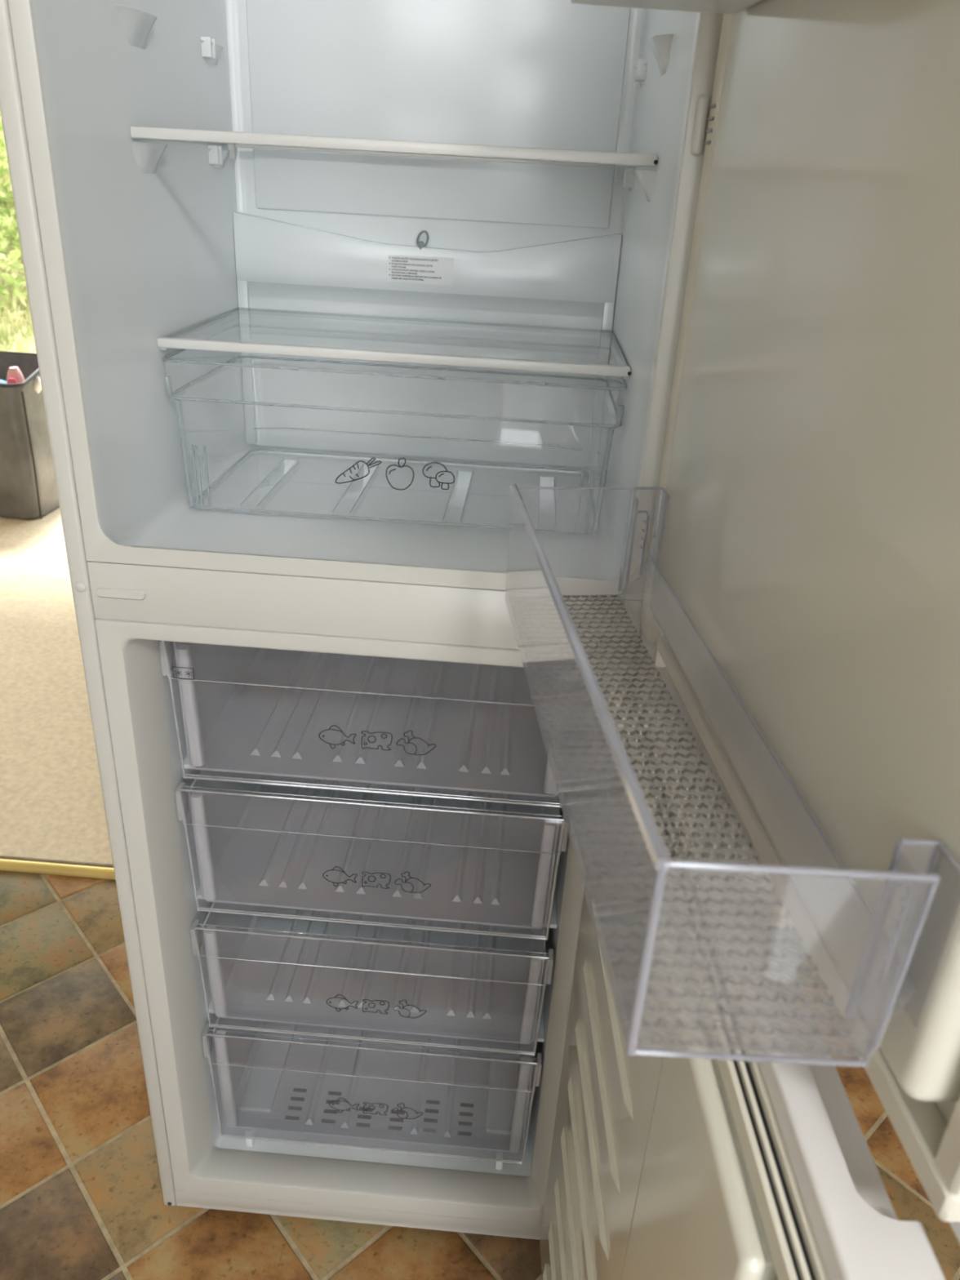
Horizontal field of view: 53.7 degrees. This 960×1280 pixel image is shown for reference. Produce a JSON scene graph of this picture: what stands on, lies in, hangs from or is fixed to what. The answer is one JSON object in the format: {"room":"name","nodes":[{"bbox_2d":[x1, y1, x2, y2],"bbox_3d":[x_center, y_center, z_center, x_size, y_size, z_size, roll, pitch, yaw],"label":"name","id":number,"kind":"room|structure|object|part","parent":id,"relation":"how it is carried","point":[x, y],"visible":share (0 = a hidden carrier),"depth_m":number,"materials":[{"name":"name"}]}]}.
{"room":"kitchen","nodes":[
{"label":"kitchen","id":0,"kind":"room"},
{"bbox_2d":[0,870,959,1279],"bbox_3d":[-0.381,1.185,0.515,3.000,0.061,3.076,4,26,2],"label":"floor","id":1,"kind":"structure","parent":0,"point":[82,1198],"depth_m":1.35,"materials":[{"name":"tile"}]},
{"bbox_2d":[0,857,115,879],"bbox_3d":[-1.152,0.429,1.895,1.260,0.013,0.031,4,26,2],"label":"trim","id":2,"kind":"structure","parent":1,"relation":"on","point":[6,864],"depth_m":1.88,"materials":[{"name":"gold metal"}]},
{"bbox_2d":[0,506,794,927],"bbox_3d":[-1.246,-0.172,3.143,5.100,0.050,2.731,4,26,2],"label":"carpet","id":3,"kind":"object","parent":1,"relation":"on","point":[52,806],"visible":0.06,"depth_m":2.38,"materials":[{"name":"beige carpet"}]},
{"bbox_2d":[0,351,59,518],"bbox_3d":[-1.979,-0.811,3.663,0.710,0.564,0.344,5,26,5],"label":"bin","id":4,"kind":"object","parent":3,"relation":"on","point":[28,484],"visible":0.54,"depth_m":3.55,"materials":[{"name":"grey plastic"}]},
{"bbox_2d":[0,379,6,383],"bbox_3d":[-1.803,-0.935,3.554,0.098,0.084,0.072,4,26,2],"label":"folded cloth","id":5,"kind":"object","parent":4,"relation":"in","point":[1,380],"visible":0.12,"depth_m":3.54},
{"bbox_2d":[6,366,24,383],"bbox_3d":[-1.726,-0.938,3.525,0.080,0.144,0.074,4,26,2],"label":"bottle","id":6,"kind":"object","parent":4,"relation":"in","point":[15,375],"visible":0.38,"depth_m":3.49,"materials":[{"name":"pink plastic"}]},
{"bbox_2d":[34,376,41,393],"bbox_3d":[-1.652,-0.951,3.534,0.046,0.064,0.052,13,28,20],"label":"rag","id":7,"kind":"object","parent":4,"relation":"in","point":[37,386],"visible":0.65,"depth_m":3.52,"materials":[{"name":"white fabric"}]},
{"bbox_2d":[0,0,959,1279],"bbox_3d":[-0.053,0.007,0.880,0.657,1.769,1.123,4,26,2],"label":"refrigerator","id":8,"kind":"object","parent":1,"relation":"on","point":[779,294],"depth_m":0.92,"materials":[{"name":"white paint"}]},
{"bbox_3d":[-0.355,-0.139,1.144,0.017,1.730,0.560,4,26,2],"label":"panel","id":9,"kind":"part","parent":8,"relation":"part of","materials":[{"name":"white paint"}]},
{"bbox_3d":[-0.312,0.065,1.204,0.015,0.006,0.345,4,26,2],"label":"drawer rail","id":10,"kind":"part","parent":8,"relation":"part of","materials":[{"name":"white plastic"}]},
{"bbox_3d":[-0.304,0.070,0.999,0.018,0.140,0.013,4,26,2],"label":"corner post","id":11,"kind":"part","parent":8,"relation":"part of","materials":[{"name":"clear plastic"}]},
{"bbox_3d":[-0.321,0.232,1.285,0.015,0.006,0.345,4,26,2],"label":"drawer rail","id":12,"kind":"part","parent":8,"relation":"part of","materials":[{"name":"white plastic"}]},
{"bbox_3d":[-0.314,0.235,1.079,0.018,0.144,0.013,4,26,2],"label":"corner post","id":13,"kind":"part","parent":8,"relation":"part of","materials":[{"name":"white plastic"}]},
{"bbox_3d":[-0.331,0.401,1.367,0.015,0.006,0.345,4,26,2],"label":"drawer rail","id":14,"kind":"part","parent":8,"relation":"part of","materials":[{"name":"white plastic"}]},
{"bbox_3d":[-0.323,0.408,1.163,0.018,0.136,0.013,4,26,2],"label":"corner post","id":15,"kind":"part","parent":8,"relation":"part of","materials":[{"name":"plastic"}]},
{"bbox_3d":[-0.333,0.578,1.246,0.018,0.167,0.013,4,26,2],"label":"corner post","id":16,"kind":"part","parent":8,"relation":"part of","materials":[{"name":"plastic"}]},
{"bbox_3d":[-0.304,0.605,1.444,0.010,0.033,0.342,4,26,2],"label":"drawer rail","id":17,"kind":"part","parent":8,"relation":"part of","materials":[{"name":"white plastic"}]},
{"bbox_3d":[-0.130,0.519,1.384,0.429,0.196,0.362,4,26,2],"label":"freezer drawer","id":18,"kind":"part","parent":8,"relation":"part of","materials":[{"name":"clear plastic"}]},
{"bbox_3d":[-0.121,0.349,1.301,0.429,0.165,0.362,4,26,2],"label":"freezer drawer","id":19,"kind":"part","parent":8,"relation":"part of","materials":[{"name":"clear plastic"}]},
{"bbox_3d":[-0.111,0.176,1.217,0.429,0.173,0.362,4,26,2],"label":"freezer drawer","id":20,"kind":"part","parent":8,"relation":"part of","materials":[{"name":"clear plastic"}]},
{"bbox_3d":[-0.102,0.011,1.137,0.429,0.170,0.362,4,26,2],"label":"freezer drawer","id":21,"kind":"part","parent":8,"relation":"part of","materials":[{"name":"clear plastic"}]},
{"bbox_3d":[-0.141,0.595,1.227,0.416,0.195,0.011,4,26,2],"label":"panel","id":22,"kind":"part","parent":8,"relation":"part of","materials":[{"name":"clear plastic"}]},
{"bbox_3d":[-0.132,0.425,1.144,0.416,0.164,0.011,4,26,2],"label":"panel","id":23,"kind":"part","parent":8,"relation":"part of","materials":[{"name":"clear plastic"}]},
{"bbox_2d":[129,125,657,181],"bbox_3d":[-0.070,-0.495,0.973,0.471,0.022,0.291,4,26,2],"label":"glass shelf","id":24,"kind":"object","parent":8,"relation":"attached to","point":[235,140],"visible":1,"depth_m":0.84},
{"bbox_3d":[-0.070,-0.502,0.971,0.467,0.004,0.280,4,26,2],"label":"glass pane","id":25,"kind":"part","parent":24,"relation":"part of","materials":[{"name":"clear glass"}]},
{"bbox_3d":[-0.065,-0.552,1.097,0.453,0.016,0.017,4,26,2],"label":"trim","id":26,"kind":"part","parent":24,"relation":"part of","materials":[{"name":"white plastic"}]},
{"bbox_2d":[156,306,631,377],"bbox_3d":[-0.078,-0.338,1.058,0.471,0.010,0.274,4,26,2],"label":"glass shelf","id":27,"kind":"object","parent":8,"relation":"in","point":[171,341],"visible":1,"depth_m":0.94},
{"bbox_3d":[-0.087,-0.281,0.940,0.471,0.010,0.010,4,26,2],"label":"trim","id":28,"kind":"part","parent":27,"relation":"part of","materials":[{"name":"white plastic"}]},
{"bbox_3d":[-0.084,-0.251,1.099,0.473,0.159,0.264,4,26,2],"label":"crisper drawer","id":29,"kind":"part","parent":8,"relation":"part of","materials":[{"name":"clear plastic"}]},
{"bbox_3d":[-0.047,-0.714,1.043,0.427,0.458,0.008,4,26,2],"label":"wall panel","id":30,"kind":"part","parent":8,"relation":"part of","materials":[{"name":"white plastic"}]},
{"bbox_3d":[0.037,0.630,1.432,0.010,0.033,0.342,4,26,2],"label":"drawer rail","id":31,"kind":"part","parent":8,"relation":"part of","materials":[{"name":"white plastic"}]},
{"bbox_2d":[94,618,945,1279],"bbox_3d":[-0.095,0.408,1.012,0.588,0.850,0.997,4,26,2],"label":"freezer","id":32,"kind":"object","parent":8,"relation":"in","point":[670,1166],"depth_m":0.88,"materials":[{"name":"white plastic"}]},
{"bbox_3d":[0.052,0.606,1.233,0.018,0.167,0.013,4,26,2],"label":"corner post","id":33,"kind":"part","parent":8,"relation":"part of","materials":[{"name":"plastic"}]},
{"bbox_3d":[0.061,0.436,1.150,0.018,0.136,0.013,4,26,2],"label":"corner post","id":34,"kind":"part","parent":8,"relation":"part of","materials":[{"name":"plastic"}]},
{"bbox_3d":[0.085,0.431,1.353,0.015,0.006,0.345,4,26,2],"label":"drawer rail","id":35,"kind":"part","parent":8,"relation":"part of","materials":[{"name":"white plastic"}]},
{"bbox_3d":[0.071,0.263,1.066,0.018,0.144,0.013,4,26,2],"label":"corner post","id":36,"kind":"part","parent":8,"relation":"part of","materials":[{"name":"white plastic"}]},
{"bbox_3d":[0.094,0.262,1.271,0.015,0.006,0.345,4,26,2],"label":"drawer rail","id":37,"kind":"part","parent":8,"relation":"part of","materials":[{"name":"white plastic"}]},
{"bbox_3d":[-0.122,0.253,1.060,0.416,0.172,0.011,4,26,2],"label":"panel","id":38,"kind":"part","parent":8,"relation":"part of","materials":[{"name":"clear plastic"}]},
{"bbox_3d":[0.080,0.098,0.985,0.018,0.140,0.013,4,26,2],"label":"corner post","id":39,"kind":"part","parent":8,"relation":"part of","materials":[{"name":"plastic"}]},
{"bbox_3d":[0.103,0.096,1.190,0.015,0.006,0.345,4,26,2],"label":"drawer rail","id":40,"kind":"part","parent":8,"relation":"part of","materials":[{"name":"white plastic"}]},
{"bbox_3d":[0.171,-0.100,1.126,0.017,1.730,0.560,4,26,2],"label":"panel","id":41,"kind":"part","parent":8,"relation":"part of","materials":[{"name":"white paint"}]},
{"bbox_2d":[570,0,762,14],"bbox_3d":[0.122,-0.335,0.380,0.107,0.079,0.442,1,26,-4],"label":"shelf","id":42,"kind":"object","parent":8,"relation":"attached to","point":[722,6],"visible":1,"depth_m":0.58,"materials":[{"name":"white plastic"}]},
{"bbox_2d":[690,95,709,155],"bbox_3d":[0.158,-0.370,0.682,0.008,0.038,0.008,4,26,2],"label":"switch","id":43,"kind":"object","parent":8,"relation":"attached to","point":[700,104],"depth_m":0.68,"materials":[{"name":"white plastic"}]},
{"bbox_2d":[508,484,957,1067],"bbox_3d":[0.095,0.022,0.552,0.124,0.097,0.462,1,26,-4],"label":"bin","id":44,"kind":"object","parent":8,"relation":"attached to","point":[646,823],"visible":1,"depth_m":0.47,"materials":[{"name":"plastic"}]},
{"label":"outside","id":45,"kind":"structure","parent":0,"visible":0},
{"bbox_2d":[0,116,36,353],"bbox_3d":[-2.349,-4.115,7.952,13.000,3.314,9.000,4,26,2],"label":"ground","id":46,"kind":"structure","parent":45,"point":[24,326],"depth_m":6.95,"materials":[{"name":"plant"}]},
{"bbox_2d":[0,111,28,322],"bbox_3d":[-3.564,-4.104,7.377,5.943,2.879,2.508,4,26,2],"label":"foliage","id":47,"kind":"object","parent":46,"relation":"on","point":[7,220],"visible":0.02,"depth_m":7.13,"materials":[{"name":"green plant"}]}
]}

